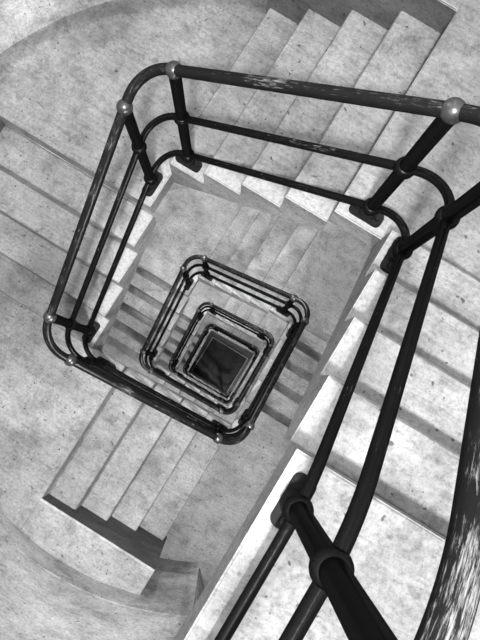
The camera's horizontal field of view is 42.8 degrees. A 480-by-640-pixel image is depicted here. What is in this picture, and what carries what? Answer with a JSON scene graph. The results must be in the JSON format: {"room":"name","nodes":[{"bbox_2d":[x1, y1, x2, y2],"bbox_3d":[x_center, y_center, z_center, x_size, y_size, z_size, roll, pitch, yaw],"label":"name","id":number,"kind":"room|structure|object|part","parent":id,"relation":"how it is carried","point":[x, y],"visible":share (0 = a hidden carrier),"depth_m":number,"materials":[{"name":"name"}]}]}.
{"room":"stairwell","nodes":[
{"label":"stairwell","id":0,"kind":"room"},
{"bbox_2d":[0,0,442,639],"bbox_3d":[-0.313,0.343,7.535,3.912,17.688,3.912,32,84,2],"label":"wall","id":1,"kind":"structure","parent":0,"point":[42,597],"depth_m":3.63,"materials":[{"name":"white paint"}]},
{"bbox_2d":[0,292,127,529],"bbox_3d":[-1.778,0.499,4.313,1.476,0.152,1.303,32,84,2],"label":"landing","id":2,"kind":"object","parent":1,"relation":"attached to","point":[48,406],"depth_m":4.24,"materials":[{"name":"concrete"}]},
{"bbox_2d":[0,119,156,349],"bbox_3d":[-1.331,-0.550,3.978,1.332,1.066,0.916,32,84,2],"label":"flight","id":3,"kind":"object","parent":1,"relation":"attached to","point":[43,197],"visible":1,"depth_m":3.82,"materials":[{"name":"concrete"}]},
{"bbox_2d":[42,99,162,361],"bbox_3d":[-0.701,-0.314,3.330,0.220,1.832,1.172,32,84,2],"label":"stair railing","id":4,"kind":"object","parent":3,"relation":"on","point":[124,115],"visible":0.97,"depth_m":3.10,"materials":[{"name":"black metal"}]},
{"bbox_3d":[-0.987,0.030,3.616,0.051,0.967,0.051,32,84,2],"label":"post","id":5,"kind":"part","parent":4,"relation":"part of","materials":[{"name":"black metal"}]},
{"bbox_3d":[-0.763,-0.354,2.901,0.185,0.942,1.123,23,84,1],"label":"rail","id":6,"kind":"part","parent":4,"relation":"part of","materials":[{"name":"black metal"}]},
{"bbox_3d":[-1.000,0.077,4.087,0.074,0.058,0.150,32,84,2],"label":"plate","id":7,"kind":"part","parent":4,"relation":"part of","materials":[{"name":"metal"}]},
{"bbox_3d":[-0.774,-0.312,3.326,0.175,0.932,1.113,23,84,1],"label":"rail","id":8,"kind":"part","parent":4,"relation":"part of","materials":[{"name":"black metal"}]},
{"bbox_3d":[-0.785,-0.267,3.776,0.175,0.932,1.113,23,84,1],"label":"rail","id":9,"kind":"part","parent":4,"relation":"part of","materials":[{"name":"black metal"}]},
{"bbox_3d":[-0.485,-0.824,2.986,0.051,0.967,0.051,32,84,2],"label":"post","id":10,"kind":"part","parent":4,"relation":"part of","materials":[{"name":"black metal"}]},
{"bbox_3d":[-0.497,-0.777,3.457,0.074,0.058,0.150,32,84,2],"label":"plate","id":11,"kind":"part","parent":4,"relation":"part of","materials":[{"name":"metal"}]},
{"bbox_2d":[21,367,231,593],"bbox_3d":[-0.779,1.182,4.731,0.916,1.066,1.332,32,84,2],"label":"flight","id":12,"kind":"object","parent":1,"relation":"attached to","point":[109,515],"visible":1,"depth_m":4.53,"materials":[{"name":"concrete"}]},
{"bbox_2d":[64,354,250,444],"bbox_3d":[-0.464,0.509,4.165,1.172,1.832,0.220,32,84,2],"label":"stair railing","id":13,"kind":"object","parent":12,"relation":"on","point":[101,369],"visible":0.98,"depth_m":3.94,"materials":[{"name":"black metal"}]},
{"bbox_3d":[-0.926,0.264,3.776,0.051,0.967,0.051,32,84,2],"label":"post","id":14,"kind":"part","parent":13,"relation":"part of","materials":[{"name":"black metal"}]},
{"bbox_3d":[-0.938,0.310,4.248,0.150,0.058,0.074,32,84,2],"label":"plate","id":15,"kind":"part","parent":13,"relation":"part of","materials":[{"name":"metal"}]},
{"bbox_3d":[-0.434,0.516,4.163,1.100,0.932,0.195,32,84,2],"label":"rail","id":16,"kind":"part","parent":13,"relation":"part of","materials":[{"name":"black metal"}]},
{"bbox_3d":[-0.473,0.626,4.605,1.113,0.932,0.175,23,84,1],"label":"rail","id":17,"kind":"part","parent":13,"relation":"part of","materials":[{"name":"black metal"}]},
{"bbox_3d":[-0.157,0.819,4.470,0.051,0.967,0.051,32,84,2],"label":"post","id":18,"kind":"part","parent":13,"relation":"part of","materials":[{"name":"black metal"}]},
{"bbox_3d":[-0.170,0.865,4.941,0.150,0.058,0.074,32,84,2],"label":"plate","id":19,"kind":"part","parent":13,"relation":"part of","materials":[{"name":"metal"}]},
{"bbox_2d":[89,336,170,428],"bbox_3d":[-1.873,0.857,7.916,1.476,0.152,1.303,32,84,2],"label":"landing","id":20,"kind":"object","parent":1,"relation":"attached to","point":[113,348],"depth_m":7.89,"materials":[{"name":"concrete"}]},
{"bbox_2d":[0,0,266,213],"bbox_3d":[-0.681,-1.600,3.640,1.303,0.152,1.476,32,84,2],"label":"landing","id":21,"kind":"object","parent":1,"relation":"attached to","point":[62,84],"depth_m":3.55,"materials":[{"name":"concrete"}]},
{"bbox_2d":[108,267,188,363],"bbox_3d":[-1.426,-0.192,7.581,1.332,1.066,0.916,32,84,2],"label":"flight","id":22,"kind":"object","parent":1,"relation":"attached to","point":[145,296],"visible":0.34,"depth_m":7.43,"materials":[{"name":"concrete"}]},
{"bbox_2d":[139,266,193,371],"bbox_3d":[-0.795,0.044,6.933,0.220,1.832,1.172,32,84,2],"label":"stair railing","id":23,"kind":"object","parent":22,"relation":"on","point":[183,273],"visible":0.98,"depth_m":6.76,"materials":[{"name":"black metal"}]},
{"bbox_3d":[-1.082,0.389,7.219,0.051,0.967,0.051,32,84,2],"label":"post","id":24,"kind":"part","parent":23,"relation":"part of","materials":[{"name":"black metal"}]},
{"bbox_3d":[-0.868,0.046,6.929,0.175,0.932,1.113,23,84,1],"label":"rail","id":25,"kind":"part","parent":23,"relation":"part of","materials":[{"name":"black metal"}]},
{"bbox_3d":[-0.880,0.091,7.379,0.175,0.932,1.113,23,84,1],"label":"rail","id":26,"kind":"part","parent":23,"relation":"part of","materials":[{"name":"black metal"}]},
{"bbox_3d":[-0.579,-0.465,6.589,0.051,0.967,0.051,32,84,2],"label":"post","id":27,"kind":"part","parent":23,"relation":"part of","materials":[{"name":"black metal"}]},
{"bbox_2d":[157,359,186,376],"bbox_3d":[-1.967,1.216,11.519,1.476,0.152,1.303,32,84,2],"label":"landing","id":28,"kind":"object","parent":1,"relation":"attached to","point":[160,362],"depth_m":11.49,"materials":[{"name":"concrete"}]},
{"bbox_2d":[159,314,199,368],"bbox_3d":[-1.520,0.167,11.184,1.332,1.066,0.916,32,84,2],"label":"flight","id":29,"kind":"object","parent":1,"relation":"attached to","point":[183,323],"visible":0.26,"depth_m":11.03,"materials":[{"name":"concrete"}]},
{"bbox_2d":[168,308,203,374],"bbox_3d":[-0.890,0.402,10.536,0.220,1.832,1.172,32,84,2],"label":"stair railing","id":30,"kind":"object","parent":29,"relation":"on","point":[197,317],"visible":0.94,"depth_m":10.38,"materials":[{"name":"black metal"}]},
{"bbox_3d":[-0.963,0.405,10.532,0.175,0.932,1.113,23,84,1],"label":"rail","id":31,"kind":"part","parent":30,"relation":"part of","materials":[{"name":"black metal"}]},
{"bbox_3d":[-0.975,0.449,10.982,0.175,0.932,1.113,23,84,1],"label":"rail","id":32,"kind":"part","parent":30,"relation":"part of","materials":[{"name":"black metal"}]},
{"bbox_2d":[154,276,218,324],"bbox_3d":[-0.870,-0.884,10.847,1.303,0.152,1.476,32,84,2],"label":"landing","id":33,"kind":"object","parent":1,"relation":"attached to","point":[202,293],"depth_m":10.73,"materials":[{"name":"concrete"}]},
{"bbox_2d":[178,367,195,377],"bbox_3d":[-2.062,1.574,15.123,1.476,0.152,1.303,32,84,2],"label":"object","id":34,"kind":"structure","parent":1,"relation":"attached to","point":[179,368],"depth_m":15.09,"materials":[{"name":"concrete"}]},
{"bbox_2d":[138,187,241,296],"bbox_3d":[-0.775,-1.242,7.244,1.303,0.152,1.476,32,84,2],"label":"landing","id":35,"kind":"object","parent":1,"relation":"attached to","point":[190,221],"depth_m":7.15,"materials":[{"name":"concrete"}]},
{"bbox_2d":[179,334,205,371],"bbox_3d":[-1.615,0.525,14.787,1.332,1.066,0.916,32,84,2],"label":"flight","id":36,"kind":"object","parent":1,"relation":"attached to","point":[196,338],"visible":0.23,"depth_m":14.63,"materials":[{"name":"concrete"}]},
{"bbox_2d":[183,328,208,375],"bbox_3d":[-0.984,0.761,14.139,0.220,1.832,1.172,32,84,2],"label":"stair railing","id":37,"kind":"object","parent":36,"relation":"on","point":[204,333],"visible":0.95,"depth_m":13.95,"materials":[{"name":"black metal"}]},
{"bbox_3d":[-1.057,0.763,14.135,0.175,0.932,1.113,23,84,1],"label":"rail","id":38,"kind":"part","parent":37,"relation":"part of","materials":[{"name":"black metal"}]},
{"bbox_3d":[-1.069,0.808,14.585,0.175,0.932,1.113,23,84,1],"label":"rail","id":39,"kind":"part","parent":37,"relation":"part of","materials":[{"name":"black metal"}]},
{"bbox_2d":[164,373,228,417],"bbox_3d":[-0.874,1.540,8.334,0.916,1.066,1.332,32,84,2],"label":"flight","id":40,"kind":"object","parent":1,"relation":"attached to","point":[173,376],"visible":0.22,"depth_m":8.23,"materials":[{"name":"concrete"}]},
{"bbox_2d":[148,368,237,414],"bbox_3d":[-0.558,0.867,7.768,1.172,1.832,0.220,32,84,2],"label":"stair railing","id":41,"kind":"object","parent":40,"relation":"on","point":[157,372],"visible":1,"depth_m":7.50,"materials":[{"name":"black metal"}]},
{"bbox_3d":[-0.567,0.984,8.208,1.113,0.932,0.175,23,84,1],"label":"rail","id":42,"kind":"part","parent":41,"relation":"part of","materials":[{"name":"black metal"}]},
{"bbox_2d":[189,314,216,338],"bbox_3d":[-0.965,-0.525,14.450,1.303,0.152,1.476,32,84,2],"label":"landing","id":43,"kind":"object","parent":1,"relation":"attached to","point":[208,319],"depth_m":14.32,"materials":[{"name":"concrete"}]},
{"bbox_2d":[186,376,226,399],"bbox_3d":[-0.968,1.899,11.937,0.916,1.066,1.332,32,84,2],"label":"flight","id":44,"kind":"object","parent":1,"relation":"attached to","point":[187,377],"visible":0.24,"depth_m":11.84,"materials":[{"name":"concrete"}]},
{"bbox_2d":[175,372,232,403],"bbox_3d":[-0.653,1.225,11.371,1.172,1.832,0.220,32,84,2],"label":"stair railing","id":45,"kind":"object","parent":44,"relation":"on","point":[178,374],"visible":0.94,"depth_m":11.08,"materials":[{"name":"black metal"}]},
{"bbox_2d":[194,557,222,604],"bbox_3d":[0.256,2.021,4.034,1.288,2.320,0.498,-13,85,-3],"label":"door","id":46,"kind":"structure","parent":1,"relation":"in","point":[207,568],"depth_m":5.02,"materials":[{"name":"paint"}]},
{"bbox_2d":[191,337,247,393],"bbox_3d":[-0.535,1.186,16.009,1.091,0.049,1.091,32,84,2],"label":"trim","id":47,"kind":"structure","parent":1,"relation":"attached to","point":[212,337],"depth_m":15.99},
{"bbox_2d":[211,320,251,348],"bbox_3d":[0.058,-0.134,13.986,0.916,1.066,1.332,32,84,2],"label":"flight","id":48,"kind":"object","parent":1,"relation":"attached to","point":[226,327],"visible":0.2,"depth_m":13.78,"materials":[{"name":"concrete"}]},
{"bbox_2d":[205,323,254,350],"bbox_3d":[-0.225,0.413,13.283,1.172,1.832,0.220,32,84,2],"label":"stair railing","id":49,"kind":"object","parent":48,"relation":"on","point":[215,327],"visible":0.99,"depth_m":13.18,"materials":[{"name":"black metal"}]},
{"bbox_3d":[-0.239,0.385,13.738,1.113,0.932,0.175,23,84,1],"label":"rail","id":50,"kind":"part","parent":49,"relation":"part of","materials":[{"name":"black metal"}]},
{"bbox_3d":[-0.227,0.341,13.289,1.113,0.932,0.175,23,84,1],"label":"rail","id":51,"kind":"part","parent":49,"relation":"part of","materials":[{"name":"black metal"}]},
{"bbox_2d":[207,291,266,336],"bbox_3d":[0.152,-0.492,10.383,0.916,1.066,1.332,32,84,2],"label":"flight","id":52,"kind":"object","parent":1,"relation":"attached to","point":[255,316],"visible":0.26,"depth_m":10.19,"materials":[{"name":"concrete"}]},
{"bbox_2d":[198,302,266,340],"bbox_3d":[-0.130,0.055,9.680,1.172,1.832,0.220,32,84,2],"label":"stair railing","id":53,"kind":"object","parent":52,"relation":"on","point":[212,306],"visible":0.98,"depth_m":9.58,"materials":[{"name":"black metal"}]},
{"bbox_3d":[-0.144,0.027,10.135,1.113,0.932,0.175,23,84,1],"label":"rail","id":54,"kind":"part","parent":53,"relation":"part of","materials":[{"name":"black metal"}]},
{"bbox_3d":[-0.133,-0.018,9.686,1.113,0.932,0.175,23,84,1],"label":"rail","id":55,"kind":"part","parent":53,"relation":"part of","materials":[{"name":"black metal"}]},
{"bbox_2d":[233,353,254,389],"bbox_3d":[0.657,1.419,12.937,1.332,1.066,0.916,32,84,2],"label":"flight","id":56,"kind":"object","parent":1,"relation":"attached to","point":[250,361],"visible":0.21,"depth_m":12.79,"materials":[{"name":"concrete"}]},
{"bbox_2d":[230,346,258,397],"bbox_3d":[0.060,1.057,12.316,0.220,1.832,1.172,32,84,2],"label":"stair railing","id":57,"kind":"object","parent":56,"relation":"on","point":[255,349],"visible":0.81,"depth_m":12.18,"materials":[{"name":"black metal"}]},
{"bbox_3d":[0.121,1.099,12.767,0.175,0.932,1.113,23,84,1],"label":"rail","id":58,"kind":"part","parent":57,"relation":"part of","materials":[{"name":"black metal"}]},
{"bbox_2d":[223,393,272,422],"bbox_3d":[0.125,2.021,8.763,1.303,0.152,1.476,32,84,2],"label":"landing","id":59,"kind":"object","parent":1,"relation":"attached to","point":[230,418],"depth_m":8.75,"materials":[{"name":"concrete"}]},
{"bbox_2d":[245,337,264,353],"bbox_3d":[1.081,0.459,13.495,1.476,0.152,1.303,32,84,2],"label":"landing","id":60,"kind":"object","parent":1,"relation":"attached to","point":[253,341],"depth_m":13.39,"materials":[{"name":"concrete"}]},
{"bbox_2d":[237,343,273,397],"bbox_3d":[0.751,1.061,9.334,1.332,1.066,0.916,32,84,2],"label":"flight","id":61,"kind":"object","parent":1,"relation":"attached to","point":[244,382],"visible":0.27,"depth_m":9.18,"materials":[{"name":"concrete"}]},
{"bbox_2d":[232,331,273,407],"bbox_3d":[0.154,0.699,8.713,0.220,1.832,1.172,32,84,2],"label":"stair railing","id":62,"kind":"object","parent":61,"relation":"on","point":[270,343],"visible":0.97,"depth_m":8.50,"materials":[{"name":"black metal"}]},
{"bbox_3d":[0.216,0.741,9.163,0.175,0.932,1.113,23,84,1],"label":"rail","id":63,"kind":"part","parent":62,"relation":"part of","materials":[{"name":"black metal"}]},
{"bbox_3d":[0.228,0.696,8.714,0.175,0.932,1.113,23,84,1],"label":"rail","id":64,"kind":"part","parent":62,"relation":"part of","materials":[{"name":"black metal"}]},
{"bbox_2d":[160,401,355,562],"bbox_3d":[0.220,1.663,5.160,1.303,0.152,1.476,32,84,2],"label":"landing","id":65,"kind":"object","parent":1,"relation":"attached to","point":[218,506],"depth_m":5.10,"materials":[{"name":"concrete"}]},
{"bbox_2d":[198,205,318,313],"bbox_3d":[0.247,-0.850,6.780,0.916,1.066,1.332,32,84,2],"label":"flight","id":66,"kind":"object","parent":1,"relation":"attached to","point":[268,248],"visible":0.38,"depth_m":6.63,"materials":[{"name":"concrete"}]},
{"bbox_2d":[182,255,297,316],"bbox_3d":[-0.035,-0.303,6.077,1.172,1.832,0.220,32,84,2],"label":"stair railing","id":67,"kind":"object","parent":66,"relation":"on","point":[205,260],"visible":0.96,"depth_m":5.95,"materials":[{"name":"black metal"}]},
{"bbox_3d":[-0.359,-0.548,6.421,0.051,0.967,0.051,32,84,2],"label":"post","id":68,"kind":"part","parent":67,"relation":"part of","materials":[{"name":"black metal"}]},
{"bbox_3d":[-0.050,-0.331,6.532,1.113,0.932,0.175,23,84,1],"label":"rail","id":69,"kind":"part","parent":67,"relation":"part of","materials":[{"name":"black metal"}]},
{"bbox_3d":[-0.038,-0.376,6.082,1.113,0.932,0.175,23,84,1],"label":"rail","id":70,"kind":"part","parent":67,"relation":"part of","materials":[{"name":"black metal"}]},
{"bbox_3d":[-0.028,-0.419,5.658,1.123,0.942,0.185,23,84,1],"label":"rail","id":71,"kind":"part","parent":67,"relation":"part of","materials":[{"name":"black metal"}]},
{"bbox_3d":[0.435,-0.090,6.144,0.150,0.058,0.074,32,84,2],"label":"plate","id":72,"kind":"part","parent":67,"relation":"part of","materials":[{"name":"metal"}]},
{"bbox_3d":[0.448,-0.137,5.673,0.051,0.967,0.051,32,84,2],"label":"post","id":73,"kind":"part","parent":67,"relation":"part of","materials":[{"name":"black metal"}]},
{"bbox_2d":[253,312,287,347],"bbox_3d":[1.175,0.101,9.892,1.476,0.152,1.303,32,84,2],"label":"landing","id":74,"kind":"object","parent":1,"relation":"attached to","point":[274,325],"depth_m":9.80,"materials":[{"name":"concrete"}]},
{"bbox_2d":[245,320,327,426],"bbox_3d":[0.846,0.703,5.731,1.332,1.066,0.916,32,84,2],"label":"flight","id":75,"kind":"object","parent":1,"relation":"attached to","point":[284,399],"visible":0.27,"depth_m":5.57,"materials":[{"name":"concrete"}]},
{"bbox_2d":[238,297,309,430],"bbox_3d":[0.249,0.341,5.110,0.220,1.832,1.172,32,84,2],"label":"stair railing","id":76,"kind":"object","parent":75,"relation":"on","point":[250,415],"visible":0.98,"depth_m":4.93,"materials":[{"name":"black metal"}]},
{"bbox_3d":[0.310,0.383,5.560,0.175,0.932,1.113,23,84,1],"label":"rail","id":77,"kind":"part","parent":76,"relation":"part of","materials":[{"name":"black metal"}]},
{"bbox_3d":[0.322,0.338,5.111,0.175,0.932,1.113,23,84,1],"label":"rail","id":78,"kind":"part","parent":76,"relation":"part of","materials":[{"name":"black metal"}]},
{"bbox_3d":[0.518,0.060,5.473,0.051,0.967,0.051,32,84,2],"label":"post","id":79,"kind":"part","parent":76,"relation":"part of","materials":[{"name":"black metal"}]},
{"bbox_2d":[169,0,462,230],"bbox_3d":[0.341,-1.209,3.177,0.916,1.066,1.332,32,84,2],"label":"flight","id":80,"kind":"object","parent":1,"relation":"attached to","point":[374,45],"visible":0.91,"depth_m":3.01,"materials":[{"name":"concrete"}]},
{"bbox_2d":[122,60,465,227],"bbox_3d":[0.059,-0.662,2.474,1.172,1.832,0.220,32,84,2],"label":"stair railing","id":81,"kind":"object","parent":80,"relation":"on","point":[446,112],"visible":0.98,"depth_m":2.19,"materials":[{"name":"black metal"}]},
{"bbox_3d":[-0.264,-0.907,2.818,0.051,0.967,0.051,32,84,2],"label":"post","id":82,"kind":"part","parent":81,"relation":"part of","materials":[{"name":"black metal"}]},
{"bbox_3d":[-0.277,-0.860,3.289,0.150,0.058,0.074,32,84,2],"label":"plate","id":83,"kind":"part","parent":81,"relation":"part of","materials":[{"name":"metal"}]},
{"bbox_3d":[0.045,-0.690,2.929,1.113,0.932,0.175,23,84,1],"label":"rail","id":84,"kind":"part","parent":81,"relation":"part of","materials":[{"name":"black metal"}]},
{"bbox_3d":[0.057,-0.735,2.479,1.113,0.932,0.175,23,84,1],"label":"rail","id":85,"kind":"part","parent":81,"relation":"part of","materials":[{"name":"black metal"}]},
{"bbox_3d":[0.067,-0.777,2.055,1.123,0.942,0.185,23,84,1],"label":"rail","id":86,"kind":"part","parent":81,"relation":"part of","materials":[{"name":"black metal"}]},
{"bbox_3d":[0.530,-0.448,2.541,0.150,0.058,0.074,32,84,2],"label":"plate","id":87,"kind":"part","parent":81,"relation":"part of","materials":[{"name":"metal"}]},
{"bbox_3d":[0.542,-0.495,2.070,0.051,0.967,0.051,32,84,2],"label":"post","id":88,"kind":"part","parent":81,"relation":"part of","materials":[{"name":"black metal"}]},
{"bbox_2d":[269,218,371,341],"bbox_3d":[1.270,-0.258,6.289,1.476,0.152,1.303,32,84,2],"label":"landing","id":89,"kind":"object","parent":1,"relation":"attached to","point":[326,275],"depth_m":6.22,"materials":[{"name":"concrete"}]},
{"bbox_2d":[174,443,479,639],"bbox_3d":[0.314,1.304,1.557,1.303,0.152,1.476,32,84,2],"label":"landing","id":90,"kind":"object","parent":1,"relation":"attached to","point":[396,558],"depth_m":1.55,"materials":[{"name":"concrete"}]},
{"bbox_2d":[284,229,479,537],"bbox_3d":[0.941,0.344,2.128,1.332,1.066,0.916,32,84,2],"label":"flight","id":91,"kind":"object","parent":1,"relation":"attached to","point":[418,475],"visible":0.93,"depth_m":1.96,"materials":[{"name":"concrete"}]},
{"bbox_2d":[214,104,479,639],"bbox_3d":[0.014,0.516,1.445,0.220,1.832,2.432,32,84,2],"label":"stair railing","id":92,"kind":"object","parent":91,"relation":"on","point":[453,602],"visible":0.98,"depth_m":1.06,"materials":[{"name":"metal"}]},
{"bbox_3d":[0.136,0.460,1.530,0.074,0.058,0.150,32,84,2],"label":"plate","id":93,"kind":"part","parent":92,"relation":"part of","materials":[{"name":"metal"}]},
{"bbox_3d":[-0.007,0.558,1.891,0.195,0.935,2.426,32,84,2],"label":"rail","id":94,"kind":"part","parent":92,"relation":"part of","materials":[{"name":"black metal"}]},
{"bbox_3d":[0.148,0.413,1.059,0.051,0.967,0.051,32,84,2],"label":"post","id":95,"kind":"part","parent":92,"relation":"part of","materials":[{"name":"black metal"}]},
{"bbox_3d":[0.005,0.514,1.442,0.195,0.935,2.426,32,84,2],"label":"rail","id":96,"kind":"part","parent":92,"relation":"part of","materials":[{"name":"black metal"}]},
{"bbox_3d":[0.601,-0.251,2.341,0.074,0.058,0.150,32,84,2],"label":"plate","id":97,"kind":"part","parent":92,"relation":"part of","materials":[{"name":"metal"}]},
{"bbox_3d":[0.613,-0.298,1.870,0.051,0.967,0.051,32,84,2],"label":"post","id":98,"kind":"part","parent":92,"relation":"part of","materials":[{"name":"black metal"}]},
{"bbox_3d":[0.018,0.469,1.017,0.204,0.946,2.432,32,84,2],"label":"rail","id":99,"kind":"part","parent":92,"relation":"part of","materials":[{"name":"metal"}]},
{"bbox_2d":[329,0,479,280],"bbox_3d":[1.364,-0.616,2.686,1.476,0.152,1.303,32,84,2],"label":"landing","id":100,"kind":"object","parent":1,"relation":"attached to","point":[452,68],"depth_m":2.60,"materials":[{"name":"concrete"}]},
{"bbox_2d":[189,331,253,398],"bbox_3d":[-0.538,1.198,16.134,3.788,0.200,3.788,32,84,2],"label":"floor","id":101,"kind":"structure","parent":0,"point":[244,352],"depth_m":16.08,"materials":[{"name":"grey paint"}]},
{"bbox_2d":[195,377,225,395],"bbox_3d":[-1.063,2.257,15.540,0.916,1.066,1.332,32,84,2],"label":"flight","id":102,"kind":"object","parent":101,"relation":"on","point":[200,380],"visible":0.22,"depth_m":15.44,"materials":[{"name":"concrete"}]},
{"bbox_2d":[188,374,230,397],"bbox_3d":[-0.747,1.584,14.974,1.172,1.832,0.220,32,84,2],"label":"stair railing","id":103,"kind":"object","parent":102,"relation":"on","point":[189,375],"visible":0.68,"depth_m":14.83,"materials":[{"name":"black metal"}]},
{"bbox_2d":[192,338,246,392],"bbox_3d":[-0.536,1.188,16.028,1.047,0.011,1.047,32,84,2],"label":"floor mat","id":104,"kind":"object","parent":101,"relation":"on","point":[219,365],"visible":1,"depth_m":16.02,"materials":[{"name":"black"}]}
]}

